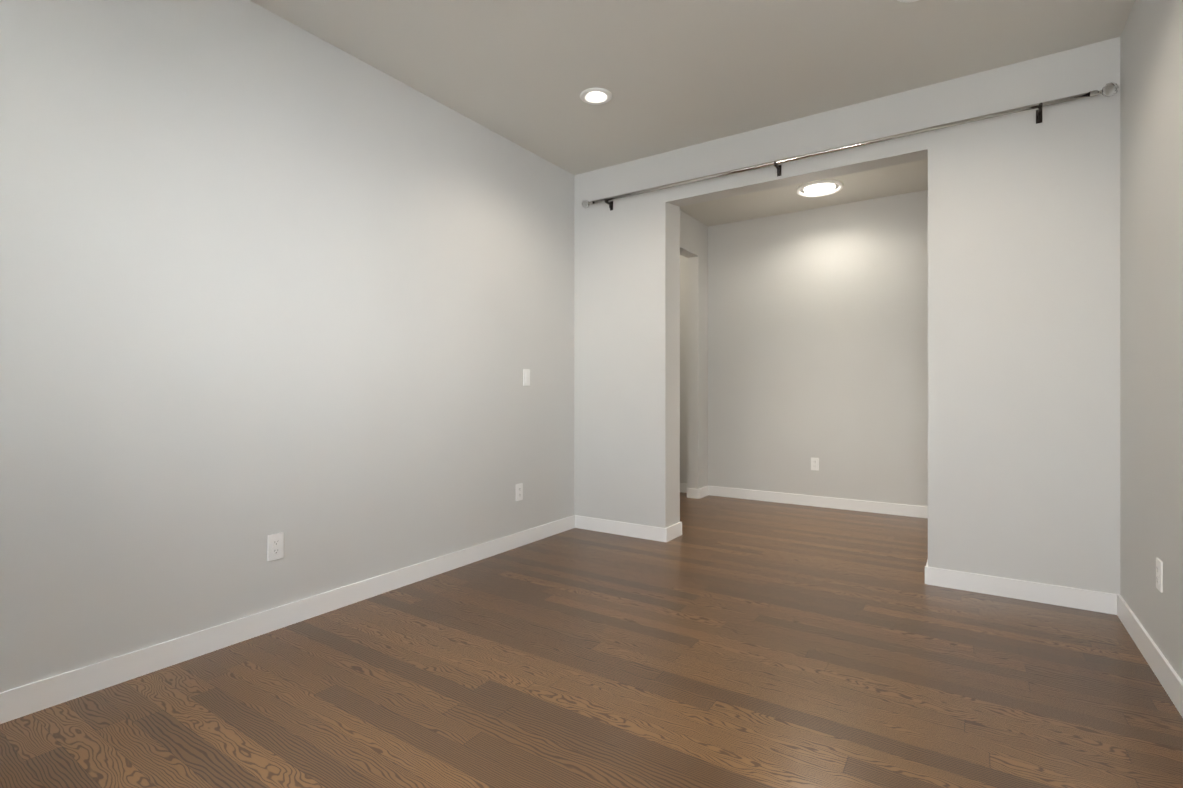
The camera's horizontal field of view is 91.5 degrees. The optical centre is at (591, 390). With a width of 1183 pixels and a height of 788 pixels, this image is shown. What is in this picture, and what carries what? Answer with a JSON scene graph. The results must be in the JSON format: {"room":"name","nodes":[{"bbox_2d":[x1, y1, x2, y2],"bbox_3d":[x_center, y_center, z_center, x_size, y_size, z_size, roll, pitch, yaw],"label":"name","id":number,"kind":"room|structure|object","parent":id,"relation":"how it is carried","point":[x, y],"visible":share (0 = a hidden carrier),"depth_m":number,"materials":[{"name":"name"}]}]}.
{"room":"empty bedroom","nodes":[
{"label":"empty bedroom","id":0,"kind":"room"},
{"bbox_2d":[0,0,573,692],"bbox_3d":[-1.323,-0.310,2.804,0.120,2.740,4.593,0,0,34],"label":"wall","id":1,"kind":"structure","parent":0,"point":[264,272],"depth_m":2.45,"materials":[{"name":"paint"}]},
{"bbox_2d":[267,532,283,560],"bbox_3d":[-1.405,0.694,2.565,0.008,0.115,0.070,0,0,34],"label":"electrical outlet","id":2,"kind":"object","parent":1,"relation":"attached to","point":[275,546],"visible":1,"depth_m":2.56,"materials":[{"name":"white plastic"}]},
{"bbox_2d":[0,515,574,723],"bbox_3d":[-1.300,1.012,2.719,0.014,0.095,4.236,0,0,34],"label":"baseboard","id":3,"kind":"structure","parent":1,"relation":"attached to","point":[23,700],"depth_m":2.40,"materials":[{"name":"white wood"}]},
{"bbox_2d":[516,483,522,500],"bbox_3d":[-0.493,0.691,3.937,0.008,0.115,0.070,0,0,34],"label":"electrical outlet","id":4,"kind":"object","parent":1,"relation":"attached to","point":[519,491],"visible":1,"depth_m":3.93,"materials":[{"name":"white plastic"}]},
{"bbox_2d":[523,369,529,385],"bbox_3d":[-0.449,-0.095,4.002,0.010,0.115,0.070,0,0,34],"label":"light switch","id":5,"kind":"object","parent":1,"relation":"attached to","point":[526,377],"visible":1,"depth_m":3.99,"materials":[{"name":"white plastic"}]},
{"bbox_2d":[0,492,1182,787],"bbox_3d":[-0.502,1.090,3.325,5.910,0.060,6.370,0,0,34],"label":"floor","id":6,"kind":"structure","parent":0,"point":[728,642],"depth_m":2.06,"materials":[{"name":"brown wood"}]},
{"bbox_2d":[250,0,1134,225],"bbox_3d":[0.538,-1.740,2.633,3.410,0.120,6.370,0,0,34],"label":"ceiling","id":7,"kind":"structure","parent":0,"point":[670,75],"depth_m":2.90,"materials":[{"name":"paint"}]},
{"bbox_2d":[580,88,611,104],"bbox_3d":[0.026,-1.761,3.280,0.186,0.178,0.186,0,0,34],"label":"recessed light","id":8,"kind":"object","parent":7,"relation":"in","point":[595,96],"visible":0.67,"depth_m":3.32,"materials":[{"name":"white"}]},
{"bbox_2d":[797,179,842,196],"bbox_3d":[1.880,-1.662,4.749,0.352,0.035,0.352,0,0,34],"label":"recessed light","id":9,"kind":"object","parent":7,"relation":"in","point":[819,188],"visible":1,"depth_m":4.71,"materials":[{"name":"white"}]},
{"bbox_2d":[897,0,918,2],"bbox_3d":[1.358,-1.761,2.394,0.186,0.178,0.186,0,0,34],"label":"recessed light","id":10,"kind":"object","parent":7,"relation":"in","point":[906,1],"visible":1,"depth_m":2.47,"materials":[{"name":"white"}]},
{"bbox_2d":[680,210,707,488],"bbox_3d":[0.679,-0.310,5.226,0.120,2.740,1.657,0,0,34],"label":"wall","id":11,"kind":"structure","parent":0,"point":[694,241],"depth_m":5.72,"materials":[{"name":"paint"}]},
{"bbox_2d":[687,486,708,498],"bbox_3d":[0.681,1.013,5.216,0.134,0.095,1.643,0,0,34],"label":"baseboard","id":12,"kind":"structure","parent":11,"relation":"attached to","point":[702,492],"depth_m":5.71,"materials":[{"name":"white wood"}]},
{"bbox_2d":[680,190,927,506],"bbox_3d":[1.116,-0.310,6.002,5.640,2.740,0.120,0,0,34],"label":"wall","id":13,"kind":"structure","parent":0,"point":[817,332],"depth_m":5.28,"materials":[{"name":"paint"}]},
{"bbox_2d":[680,483,927,517],"bbox_3d":[1.073,1.013,5.950,5.386,0.095,0.014,0,0,34],"label":"baseboard","id":14,"kind":"structure","parent":13,"relation":"attached to","point":[866,506],"depth_m":5.27,"materials":[{"name":"white wood"}]},
{"bbox_2d":[811,458,818,470],"bbox_3d":[2.055,0.672,5.301,0.070,0.115,0.008,0,0,34],"label":"outlet","id":15,"kind":"object","parent":13,"relation":"attached to","point":[814,463],"visible":1,"depth_m":5.30,"materials":[{"name":"white plastic"}]},
{"bbox_2d":[574,37,1119,595],"bbox_3d":[1.253,-0.310,3.707,3.170,2.740,0.237,0,0,34],"label":"wall","id":16,"kind":"structure","parent":0,"point":[1022,345],"depth_m":3.05,"materials":[{"name":"paint"}]},
{"bbox_2d":[575,515,681,541],"bbox_3d":[0.271,1.013,4.359,0.784,0.095,0.265,0,0,34],"label":"baseboard","id":17,"kind":"structure","parent":16,"relation":"attached to","point":[669,533],"depth_m":4.21,"materials":[{"name":"white wood"}]},
{"bbox_2d":[582,83,1118,210],"bbox_3d":[1.202,-1.395,3.536,3.028,0.093,0.103,0,0,34],"label":"curtain rod","id":18,"kind":"object","parent":16,"relation":"attached to","point":[1109,89],"visible":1,"depth_m":3.25,"materials":[{"name":"silver metal"}]},
{"bbox_2d":[925,560,1116,614],"bbox_3d":[2.232,1.012,3.055,0.790,0.095,0.265,0,0,34],"label":"baseboard","id":19,"kind":"structure","parent":16,"relation":"attached to","point":[1089,600],"depth_m":2.92,"materials":[{"name":"white wood"}]},
{"bbox_2d":[1120,0,1182,680],"bbox_3d":[1.416,-0.310,0.982,0.120,2.740,4.593,0,0,34],"label":"wall","id":20,"kind":"structure","parent":0,"point":[1151,283],"depth_m":2.24,"materials":[{"name":"paint"}]},
{"bbox_2d":[1117,594,1182,717],"bbox_3d":[1.328,1.012,0.970,0.014,0.095,4.236,0,0,34],"label":"baseboard","id":21,"kind":"structure","parent":20,"relation":"attached to","point":[1167,676],"depth_m":2.19,"materials":[{"name":"white wood"}]},
{"bbox_2d":[1156,558,1162,592],"bbox_3d":[2.114,0.685,2.147,0.008,0.115,0.070,0,0,34],"label":"electrical outlet","id":22,"kind":"object","parent":20,"relation":"attached to","point":[1159,574],"visible":1,"depth_m":2.13,"materials":[{"name":"white plastic"}]}
]}

